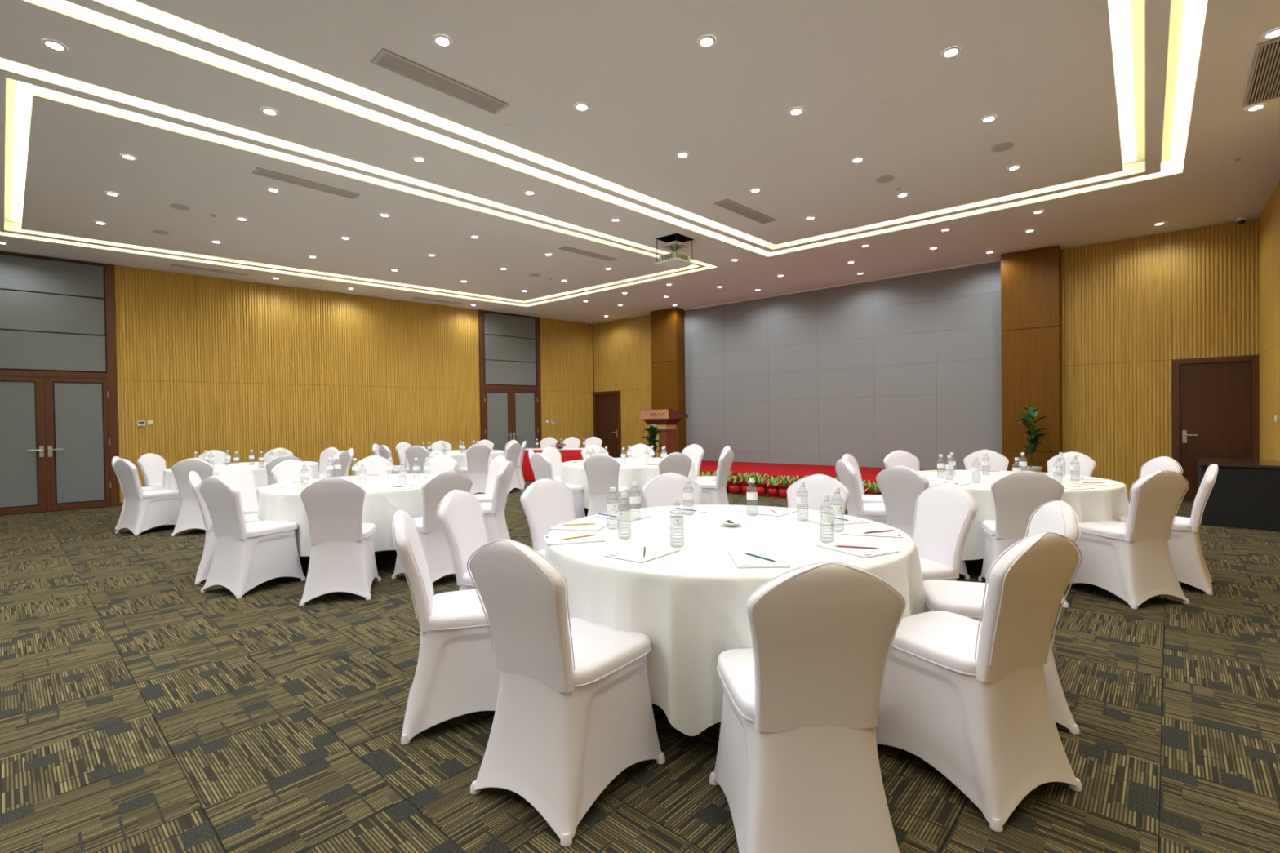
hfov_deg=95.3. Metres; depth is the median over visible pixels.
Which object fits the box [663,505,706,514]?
notepad
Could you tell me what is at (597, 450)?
banquet chair
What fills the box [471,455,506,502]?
banquet chair
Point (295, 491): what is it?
notepad
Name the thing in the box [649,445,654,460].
water bottle
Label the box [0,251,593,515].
wall
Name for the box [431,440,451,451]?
banquet chair
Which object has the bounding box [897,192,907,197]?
recessed light
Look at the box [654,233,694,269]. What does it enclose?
lift
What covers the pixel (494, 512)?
banquet chair
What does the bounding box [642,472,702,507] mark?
banquet chair
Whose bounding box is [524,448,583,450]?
tablecloth
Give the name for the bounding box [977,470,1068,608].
banquet chair
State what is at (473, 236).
recessed light
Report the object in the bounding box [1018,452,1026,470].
water bottle
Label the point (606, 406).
door
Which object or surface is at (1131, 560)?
banquet chair
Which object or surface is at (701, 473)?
pot plant
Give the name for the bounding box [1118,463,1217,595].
banquet chair
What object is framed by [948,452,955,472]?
water bottle
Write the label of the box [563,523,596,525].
pencil
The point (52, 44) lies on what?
recessed light
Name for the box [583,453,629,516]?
banquet chair
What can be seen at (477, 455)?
banquet chair
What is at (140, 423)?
thermostat
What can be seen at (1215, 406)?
door
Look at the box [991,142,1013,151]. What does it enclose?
ceiling speaker
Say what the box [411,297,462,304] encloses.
ceiling vent
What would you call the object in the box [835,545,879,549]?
pencil
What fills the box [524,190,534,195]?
recessed light
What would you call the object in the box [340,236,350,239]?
recessed light
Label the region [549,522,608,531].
notepad
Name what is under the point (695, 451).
banquet chair
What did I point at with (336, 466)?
water bottle
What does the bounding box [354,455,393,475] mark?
banquet chair
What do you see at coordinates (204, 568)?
banquet chair
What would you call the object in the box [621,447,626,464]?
water bottle
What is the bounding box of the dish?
[720,520,742,526]
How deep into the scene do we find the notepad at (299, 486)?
5.49 m
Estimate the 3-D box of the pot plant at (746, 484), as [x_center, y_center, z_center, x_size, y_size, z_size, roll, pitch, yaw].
[1.900,1.003,10.326,0.405,0.393,0.446,0,1,29]
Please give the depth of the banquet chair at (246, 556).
4.68 m
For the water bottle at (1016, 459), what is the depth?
4.99 m
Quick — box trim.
[684,258,1000,311]
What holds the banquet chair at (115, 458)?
on the floor
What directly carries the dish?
on the tablecloth at (690, 602)
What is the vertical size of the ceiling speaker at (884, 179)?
0.012 m
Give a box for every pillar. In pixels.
[650,307,685,453]
[1000,244,1061,472]
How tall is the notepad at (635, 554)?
0.006 m
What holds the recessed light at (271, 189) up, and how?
in the ceiling
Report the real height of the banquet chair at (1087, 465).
0.952 m
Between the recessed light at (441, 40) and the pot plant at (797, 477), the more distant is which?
the pot plant at (797, 477)
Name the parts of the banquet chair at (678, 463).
backrest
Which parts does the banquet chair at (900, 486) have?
backrest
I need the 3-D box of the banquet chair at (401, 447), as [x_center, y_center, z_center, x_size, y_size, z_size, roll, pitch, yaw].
[-4.648,0.795,11.995,0.605,0.952,0.489,-1,1,22]
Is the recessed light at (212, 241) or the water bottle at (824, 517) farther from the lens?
the recessed light at (212, 241)
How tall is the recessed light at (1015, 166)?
0.009 m
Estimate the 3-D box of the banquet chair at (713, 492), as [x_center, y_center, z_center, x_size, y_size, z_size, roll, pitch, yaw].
[0.911,0.769,7.727,0.605,0.952,0.489,0,1,27]
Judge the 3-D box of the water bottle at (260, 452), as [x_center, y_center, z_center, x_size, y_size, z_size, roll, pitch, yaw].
[-5.310,0.462,8.177,0.066,0.228,0.066,-1,1,-45]
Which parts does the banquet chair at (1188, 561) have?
seat, backrest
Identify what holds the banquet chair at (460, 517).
on the floor
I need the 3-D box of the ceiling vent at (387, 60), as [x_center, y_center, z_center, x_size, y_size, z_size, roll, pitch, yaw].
[-1.589,-2.779,4.742,0.220,0.011,1.080,0,1,44]
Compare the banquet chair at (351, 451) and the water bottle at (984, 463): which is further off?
the banquet chair at (351, 451)
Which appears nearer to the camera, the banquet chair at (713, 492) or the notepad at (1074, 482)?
the notepad at (1074, 482)
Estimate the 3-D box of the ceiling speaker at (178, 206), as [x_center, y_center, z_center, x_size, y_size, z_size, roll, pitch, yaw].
[-5.775,-2.750,7.319,0.200,0.012,0.200,0,1,42]
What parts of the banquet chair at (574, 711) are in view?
backrest, seat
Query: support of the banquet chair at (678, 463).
on the floor
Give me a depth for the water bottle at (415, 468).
6.12 m
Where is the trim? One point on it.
(997, 260)
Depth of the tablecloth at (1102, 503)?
4.73 m
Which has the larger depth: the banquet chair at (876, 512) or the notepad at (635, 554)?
the banquet chair at (876, 512)
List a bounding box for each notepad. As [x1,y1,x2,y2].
[266,484,302,489]
[278,488,304,493]
[279,480,317,484]
[306,477,324,480]
[366,474,382,477]
[385,484,421,489]
[396,473,424,476]
[542,532,604,545]
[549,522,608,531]
[565,462,583,463]
[594,511,651,521]
[604,544,679,563]
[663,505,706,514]
[727,550,790,568]
[748,506,798,516]
[804,515,868,525]
[816,539,899,558]
[842,526,902,537]
[920,470,955,473]
[931,481,971,485]
[978,470,1004,473]
[1040,472,1057,475]
[1058,476,1106,479]
[1062,484,1094,489]
[1071,480,1115,486]
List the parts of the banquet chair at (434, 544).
seat, backrest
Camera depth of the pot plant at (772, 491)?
9.94 m
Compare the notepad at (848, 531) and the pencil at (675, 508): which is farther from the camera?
the pencil at (675, 508)
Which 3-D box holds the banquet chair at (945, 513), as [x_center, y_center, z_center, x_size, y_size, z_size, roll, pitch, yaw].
[1.553,0.812,3.377,0.605,0.952,0.489,-1,1,-12]
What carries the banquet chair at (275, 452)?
on the floor
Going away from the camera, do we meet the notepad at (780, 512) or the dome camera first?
the notepad at (780, 512)
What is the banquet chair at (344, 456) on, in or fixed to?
on the floor
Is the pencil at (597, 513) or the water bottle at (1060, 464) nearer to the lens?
the pencil at (597, 513)
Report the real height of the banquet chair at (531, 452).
0.952 m
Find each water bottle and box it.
[203,450,208,461]
[208,451,213,466]
[225,450,230,465]
[233,451,239,463]
[248,449,254,464]
[258,451,264,466]
[269,449,274,460]
[300,462,308,486]
[326,457,333,476]
[334,457,341,476]
[351,457,358,479]
[359,463,366,487]
[386,457,393,478]
[399,462,406,485]
[413,457,419,479]
[423,457,431,478]
[426,442,431,453]
[586,448,591,458]
[606,487,618,528]
[617,493,631,537]
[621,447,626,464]
[626,445,631,460]
[629,481,640,518]
[644,448,649,463]
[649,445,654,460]
[660,447,665,457]
[670,497,684,545]
[683,478,693,513]
[746,478,757,515]
[796,480,808,519]
[819,494,834,541]
[830,487,844,529]
[937,454,945,477]
[945,455,953,479]
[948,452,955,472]
[972,457,980,482]
[982,452,990,474]
[1012,457,1021,472]
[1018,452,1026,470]
[1053,457,1062,484]
[1057,452,1065,476]
[1070,455,1079,480]
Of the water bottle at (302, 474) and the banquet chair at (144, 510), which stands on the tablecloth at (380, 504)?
the water bottle at (302, 474)
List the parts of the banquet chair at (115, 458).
backrest, seat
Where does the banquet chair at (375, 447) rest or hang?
on the floor
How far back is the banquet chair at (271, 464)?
7.59 m
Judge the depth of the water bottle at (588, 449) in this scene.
7.75 m
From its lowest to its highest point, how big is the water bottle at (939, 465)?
0.228 m
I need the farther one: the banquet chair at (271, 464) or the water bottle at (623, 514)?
the banquet chair at (271, 464)
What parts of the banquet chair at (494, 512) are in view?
seat, backrest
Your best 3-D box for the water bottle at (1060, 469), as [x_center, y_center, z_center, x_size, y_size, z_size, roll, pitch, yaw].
[3.586,0.375,5.005,0.066,0.228,0.066,-1,1,-29]
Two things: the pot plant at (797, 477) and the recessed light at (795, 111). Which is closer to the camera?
the recessed light at (795, 111)
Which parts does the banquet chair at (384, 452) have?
backrest, seat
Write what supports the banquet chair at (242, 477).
on the floor
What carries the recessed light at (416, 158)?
in the ceiling
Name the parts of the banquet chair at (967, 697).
seat, backrest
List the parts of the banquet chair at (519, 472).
backrest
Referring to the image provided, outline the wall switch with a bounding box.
[147,420,153,424]
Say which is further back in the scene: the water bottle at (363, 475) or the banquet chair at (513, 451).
the banquet chair at (513, 451)
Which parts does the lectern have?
name plate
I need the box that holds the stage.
[698,460,933,493]
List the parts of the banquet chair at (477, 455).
seat, backrest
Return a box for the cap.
[504,124,513,128]
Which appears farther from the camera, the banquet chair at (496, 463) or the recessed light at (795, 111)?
the banquet chair at (496, 463)
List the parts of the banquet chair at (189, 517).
backrest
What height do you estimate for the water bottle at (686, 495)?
0.228 m
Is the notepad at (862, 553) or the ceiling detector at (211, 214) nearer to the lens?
the notepad at (862, 553)
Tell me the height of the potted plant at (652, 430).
1.250 m
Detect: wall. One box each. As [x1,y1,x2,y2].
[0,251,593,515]
[592,217,1258,501]
[1258,179,1279,462]
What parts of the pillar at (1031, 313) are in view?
veneer panel, veneer panel, veneer panel, veneer panel, veneer panel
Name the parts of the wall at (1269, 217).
fluted panel, fluted panel, fluted panel, fluted panel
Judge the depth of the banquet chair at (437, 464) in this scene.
7.17 m
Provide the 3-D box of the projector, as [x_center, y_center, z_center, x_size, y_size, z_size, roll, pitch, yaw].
[0.546,-2.557,8.931,0.343,0.108,0.408,0,1,42]
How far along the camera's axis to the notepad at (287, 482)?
5.92 m
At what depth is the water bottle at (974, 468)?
5.11 m
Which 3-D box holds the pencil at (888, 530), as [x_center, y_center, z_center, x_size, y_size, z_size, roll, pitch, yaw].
[1.222,0.537,2.978,0.191,0.008,0.008,-1,1,-17]
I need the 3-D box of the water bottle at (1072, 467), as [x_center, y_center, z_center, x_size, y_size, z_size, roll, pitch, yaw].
[3.834,0.370,5.138,0.066,0.228,0.066,-1,1,2]
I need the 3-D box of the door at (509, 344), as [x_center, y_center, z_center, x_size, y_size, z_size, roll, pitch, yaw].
[-3.266,-0.828,14.877,1.720,4.090,0.119,-1,1,-42]
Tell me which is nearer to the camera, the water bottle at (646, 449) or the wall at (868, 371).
the water bottle at (646, 449)
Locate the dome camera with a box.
[1235,215,1246,224]
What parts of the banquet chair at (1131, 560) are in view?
seat, backrest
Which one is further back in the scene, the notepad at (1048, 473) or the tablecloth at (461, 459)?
the tablecloth at (461, 459)
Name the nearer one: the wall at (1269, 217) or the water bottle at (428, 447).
the wall at (1269, 217)
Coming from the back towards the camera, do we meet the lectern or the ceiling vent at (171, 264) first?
the lectern
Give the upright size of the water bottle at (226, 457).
0.228 m
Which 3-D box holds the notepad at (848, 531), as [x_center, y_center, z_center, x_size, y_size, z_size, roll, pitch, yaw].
[1.196,0.544,3.008,0.281,0.006,0.211,-1,1,21]
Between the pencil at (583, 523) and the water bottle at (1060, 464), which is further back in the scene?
the water bottle at (1060, 464)
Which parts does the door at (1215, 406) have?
handle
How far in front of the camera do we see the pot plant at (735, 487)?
10.37 m
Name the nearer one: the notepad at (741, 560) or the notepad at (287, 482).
the notepad at (741, 560)
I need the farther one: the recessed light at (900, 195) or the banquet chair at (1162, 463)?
the recessed light at (900, 195)
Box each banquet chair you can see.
[111,456,163,529]
[113,458,180,536]
[137,453,166,486]
[171,457,213,536]
[188,471,259,584]
[198,449,231,464]
[198,475,306,599]
[217,463,258,514]
[255,454,302,503]
[263,448,293,461]
[271,459,312,484]
[299,476,381,606]
[318,447,338,476]
[319,448,354,477]
[328,450,350,477]
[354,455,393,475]
[372,444,404,467]
[377,444,410,474]
[391,470,472,582]
[391,510,500,744]
[395,441,411,465]
[404,445,429,473]
[423,454,457,474]
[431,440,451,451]
[435,489,489,591]
[458,444,490,494]
[466,539,665,847]
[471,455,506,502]
[475,440,493,449]
[480,461,514,542]
[487,442,522,493]
[504,440,518,457]
[515,440,526,489]
[520,478,575,559]
[528,449,562,483]
[529,452,585,519]
[539,436,557,448]
[542,446,562,479]
[562,436,580,448]
[581,444,607,459]
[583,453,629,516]
[584,436,602,447]
[626,444,653,457]
[642,452,692,507]
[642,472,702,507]
[681,444,704,475]
[694,448,733,505]
[696,445,730,480]
[709,561,906,852]
[786,474,849,514]
[835,458,888,525]
[841,453,884,502]
[875,465,969,579]
[875,531,1082,831]
[883,450,919,471]
[911,482,978,581]
[923,500,1080,734]
[963,449,1008,471]
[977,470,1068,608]
[1047,451,1096,476]
[1068,470,1189,608]
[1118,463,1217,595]
[1128,456,1182,506]
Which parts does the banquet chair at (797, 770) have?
seat, backrest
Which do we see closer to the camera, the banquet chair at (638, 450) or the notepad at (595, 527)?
the notepad at (595, 527)
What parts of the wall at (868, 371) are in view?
fluted panel, fluted panel, fluted panel, fluted panel, fluted panel, fabric wall panel, fabric wall panel, fabric wall panel, fabric wall panel, fabric wall panel, fabric wall panel, fabric wall panel, fabric wall panel, fabric wall panel, fabric wall panel, fabric wall panel, fabric wall panel, fabric wall panel, fabric wall panel, fabric wall panel, fabric wall panel, fabric wall panel, fabric wall panel, fabric wall panel, fabric wall panel, fabric wall panel, fabric wall panel, fabric wall panel, fabric wall panel, fabric wall panel, fabric wall panel, fabric wall panel, fabric wall panel, fabric wall panel, fabric wall panel, fabric wall panel, fabric wall panel, fabric wall panel, fabric wall panel, fabric wall panel, fabric wall panel, fabric wall panel, fabric wall panel, fabric wall panel, fabric wall panel, fabric wall panel, fabric wall panel, fluted panel, fluted panel, fluted panel, fluted panel, fluted panel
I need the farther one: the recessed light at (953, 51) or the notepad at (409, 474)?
the notepad at (409, 474)
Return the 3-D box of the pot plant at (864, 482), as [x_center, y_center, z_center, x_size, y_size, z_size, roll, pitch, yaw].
[3.402,1.009,9.066,0.419,0.370,0.381,-1,1,7]
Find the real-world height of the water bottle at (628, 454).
0.228 m
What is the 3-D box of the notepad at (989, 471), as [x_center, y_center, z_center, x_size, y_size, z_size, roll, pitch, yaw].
[3.658,0.472,6.101,0.211,0.006,0.281,-1,1,22]
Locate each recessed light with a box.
[41,39,66,51]
[93,221,106,224]
[104,191,119,195]
[120,153,137,159]
[211,240,221,243]
[235,217,247,221]
[261,107,278,115]
[266,187,279,192]
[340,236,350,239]
[379,213,389,217]
[412,155,425,162]
[433,34,451,46]
[470,235,479,238]
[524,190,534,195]
[574,102,589,111]
[610,217,620,222]
[676,151,688,158]
[697,35,715,47]
[750,188,760,192]
[788,107,803,115]
[805,216,815,219]
[851,156,863,163]
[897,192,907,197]
[940,228,950,231]
[942,46,960,57]
[981,115,996,122]
[1007,164,1021,170]
[1024,229,1035,232]
[1032,209,1044,213]
[1153,222,1164,225]
[1245,103,1266,111]
[1262,27,1279,39]
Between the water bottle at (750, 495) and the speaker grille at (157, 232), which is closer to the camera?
the water bottle at (750, 495)
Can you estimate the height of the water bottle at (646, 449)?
0.228 m
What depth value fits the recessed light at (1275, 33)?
4.25 m
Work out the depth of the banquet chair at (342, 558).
4.42 m
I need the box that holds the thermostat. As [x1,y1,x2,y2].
[137,421,145,426]
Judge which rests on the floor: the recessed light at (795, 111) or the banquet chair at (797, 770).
the banquet chair at (797, 770)
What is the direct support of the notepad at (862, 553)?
on the tablecloth at (690, 602)
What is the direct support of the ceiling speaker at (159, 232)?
attached to the ceiling
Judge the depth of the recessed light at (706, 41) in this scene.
4.24 m
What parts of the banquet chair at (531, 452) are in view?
backrest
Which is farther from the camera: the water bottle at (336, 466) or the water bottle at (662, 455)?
the water bottle at (662, 455)
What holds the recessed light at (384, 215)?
in the ceiling
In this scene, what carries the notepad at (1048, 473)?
on the tablecloth at (1102, 503)
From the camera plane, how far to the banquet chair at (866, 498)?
6.18 m
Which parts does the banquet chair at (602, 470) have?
backrest, seat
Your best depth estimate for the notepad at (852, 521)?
3.31 m
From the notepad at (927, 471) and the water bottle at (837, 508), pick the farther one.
the notepad at (927, 471)
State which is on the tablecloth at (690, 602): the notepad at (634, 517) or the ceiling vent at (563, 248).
the notepad at (634, 517)
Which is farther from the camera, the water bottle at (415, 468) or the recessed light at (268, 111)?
the water bottle at (415, 468)
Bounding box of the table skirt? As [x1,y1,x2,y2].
[518,449,582,480]
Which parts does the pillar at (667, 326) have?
veneer panel, veneer panel, veneer panel, veneer panel, veneer panel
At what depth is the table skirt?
13.12 m
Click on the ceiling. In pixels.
(1122, 118)
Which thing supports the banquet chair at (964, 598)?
on the floor
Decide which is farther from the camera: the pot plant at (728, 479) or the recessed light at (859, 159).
the pot plant at (728, 479)
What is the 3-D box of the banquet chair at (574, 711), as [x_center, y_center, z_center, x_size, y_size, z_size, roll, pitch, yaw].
[-0.274,0.852,2.194,0.489,0.952,0.605,0,1,36]
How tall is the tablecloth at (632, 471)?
0.703 m
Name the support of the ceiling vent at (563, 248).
in the ceiling
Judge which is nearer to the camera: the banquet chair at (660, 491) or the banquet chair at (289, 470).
the banquet chair at (660, 491)
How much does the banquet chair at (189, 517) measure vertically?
0.952 m
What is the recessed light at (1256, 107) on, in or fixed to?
in the ceiling
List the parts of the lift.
plate, scissor arm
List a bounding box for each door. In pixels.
[0,251,119,515]
[478,310,542,462]
[593,391,621,457]
[1172,354,1259,500]
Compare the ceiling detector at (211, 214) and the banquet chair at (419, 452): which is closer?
the ceiling detector at (211, 214)
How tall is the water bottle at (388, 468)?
0.228 m
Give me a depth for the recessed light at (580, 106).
5.11 m
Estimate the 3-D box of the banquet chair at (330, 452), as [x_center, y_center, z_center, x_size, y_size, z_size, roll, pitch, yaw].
[-5.343,0.833,9.641,0.489,0.952,0.605,0,1,25]
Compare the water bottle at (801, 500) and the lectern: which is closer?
the water bottle at (801, 500)
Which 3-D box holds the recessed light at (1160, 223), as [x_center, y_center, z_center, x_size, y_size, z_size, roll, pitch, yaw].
[7.568,-2.953,8.497,0.128,0.009,0.128,0,1,42]
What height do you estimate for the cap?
0.007 m
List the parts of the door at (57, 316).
fabric panel, handle, transom panel, transom panel, transom panel, handle, fabric panel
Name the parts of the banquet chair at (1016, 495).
seat, backrest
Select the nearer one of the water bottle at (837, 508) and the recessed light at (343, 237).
the water bottle at (837, 508)
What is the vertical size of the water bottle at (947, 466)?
0.228 m
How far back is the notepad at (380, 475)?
6.53 m
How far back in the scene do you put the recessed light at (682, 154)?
6.06 m
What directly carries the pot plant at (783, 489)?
on the floor
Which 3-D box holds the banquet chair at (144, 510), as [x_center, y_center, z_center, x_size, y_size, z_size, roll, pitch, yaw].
[-6.330,0.872,7.529,0.489,0.952,0.605,0,1,25]
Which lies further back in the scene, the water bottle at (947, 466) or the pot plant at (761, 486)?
the pot plant at (761, 486)
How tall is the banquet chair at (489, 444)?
0.952 m
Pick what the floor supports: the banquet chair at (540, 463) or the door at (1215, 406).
the banquet chair at (540, 463)
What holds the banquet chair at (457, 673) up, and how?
on the floor
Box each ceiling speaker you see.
[152,230,169,234]
[169,204,190,210]
[529,273,540,276]
[875,175,893,182]
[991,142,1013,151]
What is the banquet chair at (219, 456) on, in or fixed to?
on the floor
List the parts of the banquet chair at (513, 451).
backrest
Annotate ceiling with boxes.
[0,0,1279,324]
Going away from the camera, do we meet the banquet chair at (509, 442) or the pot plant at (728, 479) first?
the pot plant at (728, 479)
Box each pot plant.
[698,471,708,475]
[702,471,716,475]
[713,471,735,493]
[728,472,744,493]
[739,472,756,494]
[751,472,769,496]
[764,475,782,497]
[773,475,793,497]
[789,475,808,485]
[862,480,871,494]
[862,480,881,495]
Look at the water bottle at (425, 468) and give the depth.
6.13 m
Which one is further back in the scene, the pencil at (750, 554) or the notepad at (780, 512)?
the notepad at (780, 512)
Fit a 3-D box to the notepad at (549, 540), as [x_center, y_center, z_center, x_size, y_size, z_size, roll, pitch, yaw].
[-0.337,0.566,2.943,0.281,0.006,0.211,-1,1,-16]
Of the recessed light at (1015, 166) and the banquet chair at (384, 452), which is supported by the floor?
the banquet chair at (384, 452)
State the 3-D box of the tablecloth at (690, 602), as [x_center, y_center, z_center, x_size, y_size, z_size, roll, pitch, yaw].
[0.463,0.901,3.146,1.946,0.690,1.974,0,1,42]
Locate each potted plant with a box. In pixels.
[641,424,665,457]
[1015,407,1048,472]
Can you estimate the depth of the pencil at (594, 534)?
2.95 m
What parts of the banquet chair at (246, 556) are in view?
backrest, seat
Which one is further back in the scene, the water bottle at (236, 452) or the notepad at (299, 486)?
the water bottle at (236, 452)
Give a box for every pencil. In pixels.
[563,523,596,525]
[563,533,595,539]
[597,512,617,517]
[675,507,696,511]
[744,552,777,562]
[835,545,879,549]
[862,529,893,533]
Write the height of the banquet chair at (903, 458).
0.952 m
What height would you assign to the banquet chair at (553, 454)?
0.952 m
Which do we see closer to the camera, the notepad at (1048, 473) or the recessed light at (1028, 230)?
the notepad at (1048, 473)
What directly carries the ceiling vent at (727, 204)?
in the ceiling
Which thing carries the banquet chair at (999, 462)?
on the floor
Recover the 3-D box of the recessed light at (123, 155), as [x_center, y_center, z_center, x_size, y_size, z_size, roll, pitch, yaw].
[-5.207,-2.743,5.937,0.128,0.009,0.128,0,1,42]
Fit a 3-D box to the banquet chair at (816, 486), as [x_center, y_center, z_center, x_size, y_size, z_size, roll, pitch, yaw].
[1.070,0.813,3.854,0.489,0.952,0.605,0,1,41]
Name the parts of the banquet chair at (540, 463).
backrest, seat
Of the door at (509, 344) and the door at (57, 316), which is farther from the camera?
the door at (509, 344)
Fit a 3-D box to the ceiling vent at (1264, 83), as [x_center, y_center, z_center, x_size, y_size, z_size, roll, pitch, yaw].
[5.121,-2.873,4.735,0.240,0.011,1.200,0,1,42]
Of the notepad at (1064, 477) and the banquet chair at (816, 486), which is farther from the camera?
the notepad at (1064, 477)
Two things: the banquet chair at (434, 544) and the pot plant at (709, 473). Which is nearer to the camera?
the banquet chair at (434, 544)
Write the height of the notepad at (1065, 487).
0.006 m
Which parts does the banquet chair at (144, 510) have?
backrest, seat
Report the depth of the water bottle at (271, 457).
8.60 m
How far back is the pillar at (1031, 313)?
9.73 m
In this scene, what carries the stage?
on the floor
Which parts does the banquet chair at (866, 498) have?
backrest, seat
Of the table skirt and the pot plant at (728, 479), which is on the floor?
the pot plant at (728, 479)
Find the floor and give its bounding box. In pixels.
[0,480,1279,852]
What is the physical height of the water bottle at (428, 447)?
0.228 m
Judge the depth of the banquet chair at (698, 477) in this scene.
8.29 m
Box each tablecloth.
[162,461,319,500]
[257,473,435,556]
[404,449,504,475]
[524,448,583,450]
[545,505,926,736]
[560,457,697,509]
[882,470,1128,559]
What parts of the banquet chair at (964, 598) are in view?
seat, backrest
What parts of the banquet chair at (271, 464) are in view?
backrest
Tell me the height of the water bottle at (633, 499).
0.228 m
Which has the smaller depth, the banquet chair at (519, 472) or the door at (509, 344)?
the banquet chair at (519, 472)
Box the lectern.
[640,408,688,457]
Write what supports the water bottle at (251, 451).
on the tablecloth at (169, 482)
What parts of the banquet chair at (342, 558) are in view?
backrest, seat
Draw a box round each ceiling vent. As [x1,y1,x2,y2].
[170,263,248,275]
[252,167,359,199]
[371,48,509,115]
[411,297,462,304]
[558,245,617,261]
[713,198,775,224]
[1242,37,1279,107]
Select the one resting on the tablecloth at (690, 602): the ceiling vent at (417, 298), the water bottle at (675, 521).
the water bottle at (675, 521)
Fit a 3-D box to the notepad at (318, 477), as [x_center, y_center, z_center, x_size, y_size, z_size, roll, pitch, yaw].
[-3.441,0.569,6.324,0.281,0.006,0.211,0,1,27]
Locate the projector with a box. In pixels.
[658,251,690,262]
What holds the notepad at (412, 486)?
on the tablecloth at (380, 504)
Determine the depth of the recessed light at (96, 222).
7.84 m
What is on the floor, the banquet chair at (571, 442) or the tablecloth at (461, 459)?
the banquet chair at (571, 442)
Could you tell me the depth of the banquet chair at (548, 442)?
14.23 m
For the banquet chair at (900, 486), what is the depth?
4.72 m
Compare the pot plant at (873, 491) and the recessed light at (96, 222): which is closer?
the recessed light at (96, 222)
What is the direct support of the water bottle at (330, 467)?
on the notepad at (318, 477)
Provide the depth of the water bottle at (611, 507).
3.19 m
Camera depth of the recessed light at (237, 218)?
7.76 m
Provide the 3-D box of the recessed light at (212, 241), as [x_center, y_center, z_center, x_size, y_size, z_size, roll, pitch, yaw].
[-6.337,-2.761,8.722,0.128,0.009,0.128,0,1,42]
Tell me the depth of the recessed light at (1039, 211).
7.91 m
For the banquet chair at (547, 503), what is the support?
on the floor
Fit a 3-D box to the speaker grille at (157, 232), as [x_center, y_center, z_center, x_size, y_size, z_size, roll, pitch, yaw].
[-6.782,-2.742,8.262,0.155,0.002,0.155,-1,1,-41]
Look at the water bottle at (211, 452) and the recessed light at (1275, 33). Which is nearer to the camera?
the recessed light at (1275, 33)
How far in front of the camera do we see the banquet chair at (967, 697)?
2.03 m
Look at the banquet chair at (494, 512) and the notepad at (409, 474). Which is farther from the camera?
the notepad at (409, 474)
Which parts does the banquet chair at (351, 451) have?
backrest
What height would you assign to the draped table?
0.733 m
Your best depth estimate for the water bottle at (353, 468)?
6.22 m
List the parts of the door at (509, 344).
fabric panel, transom panel, transom panel, transom panel, fabric panel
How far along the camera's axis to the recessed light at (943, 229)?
8.63 m
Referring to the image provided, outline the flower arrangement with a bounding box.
[551,441,565,448]
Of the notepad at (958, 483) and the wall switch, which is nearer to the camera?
the notepad at (958, 483)
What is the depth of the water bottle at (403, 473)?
5.50 m
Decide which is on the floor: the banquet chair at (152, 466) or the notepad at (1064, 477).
the banquet chair at (152, 466)
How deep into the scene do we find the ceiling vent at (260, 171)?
6.63 m
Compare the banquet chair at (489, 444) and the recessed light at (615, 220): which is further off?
the banquet chair at (489, 444)
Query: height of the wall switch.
0.074 m
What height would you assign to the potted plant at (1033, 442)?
1.456 m
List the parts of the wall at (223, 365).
fluted panel, fluted panel, fluted panel, fluted panel, fluted panel, fluted panel, fluted panel, fluted panel, fluted panel, fluted panel, fluted panel, fluted panel, fluted panel, fluted panel, fluted panel, fluted panel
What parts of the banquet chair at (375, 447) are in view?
backrest, seat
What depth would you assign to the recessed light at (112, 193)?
6.86 m
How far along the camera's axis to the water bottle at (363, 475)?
5.38 m
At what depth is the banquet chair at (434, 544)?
4.81 m
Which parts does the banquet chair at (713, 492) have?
seat, backrest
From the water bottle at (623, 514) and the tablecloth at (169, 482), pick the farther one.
the tablecloth at (169, 482)
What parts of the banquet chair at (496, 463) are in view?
seat, backrest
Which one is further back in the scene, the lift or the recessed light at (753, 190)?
the lift
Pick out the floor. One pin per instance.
(143, 710)
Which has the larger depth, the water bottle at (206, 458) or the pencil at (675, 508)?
the water bottle at (206, 458)
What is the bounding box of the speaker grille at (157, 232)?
[154,231,168,234]
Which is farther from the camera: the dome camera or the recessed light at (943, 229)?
the recessed light at (943, 229)
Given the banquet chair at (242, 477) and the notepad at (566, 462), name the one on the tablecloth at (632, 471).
the notepad at (566, 462)
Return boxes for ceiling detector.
[209,213,217,217]
[1232,155,1243,161]
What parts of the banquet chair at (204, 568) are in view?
backrest, seat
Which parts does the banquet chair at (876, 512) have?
backrest, seat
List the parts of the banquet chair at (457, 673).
backrest, seat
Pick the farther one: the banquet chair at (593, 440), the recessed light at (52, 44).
the banquet chair at (593, 440)
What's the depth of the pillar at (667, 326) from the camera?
14.54 m
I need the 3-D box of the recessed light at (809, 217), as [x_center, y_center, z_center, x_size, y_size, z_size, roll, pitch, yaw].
[2.352,-2.874,8.051,0.128,0.009,0.128,0,1,42]
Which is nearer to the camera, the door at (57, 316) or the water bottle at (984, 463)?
the water bottle at (984, 463)
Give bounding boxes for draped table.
[1195,457,1279,531]
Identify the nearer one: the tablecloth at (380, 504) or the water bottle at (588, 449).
the tablecloth at (380, 504)
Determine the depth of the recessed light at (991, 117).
5.41 m
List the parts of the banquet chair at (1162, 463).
backrest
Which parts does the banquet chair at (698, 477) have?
seat, backrest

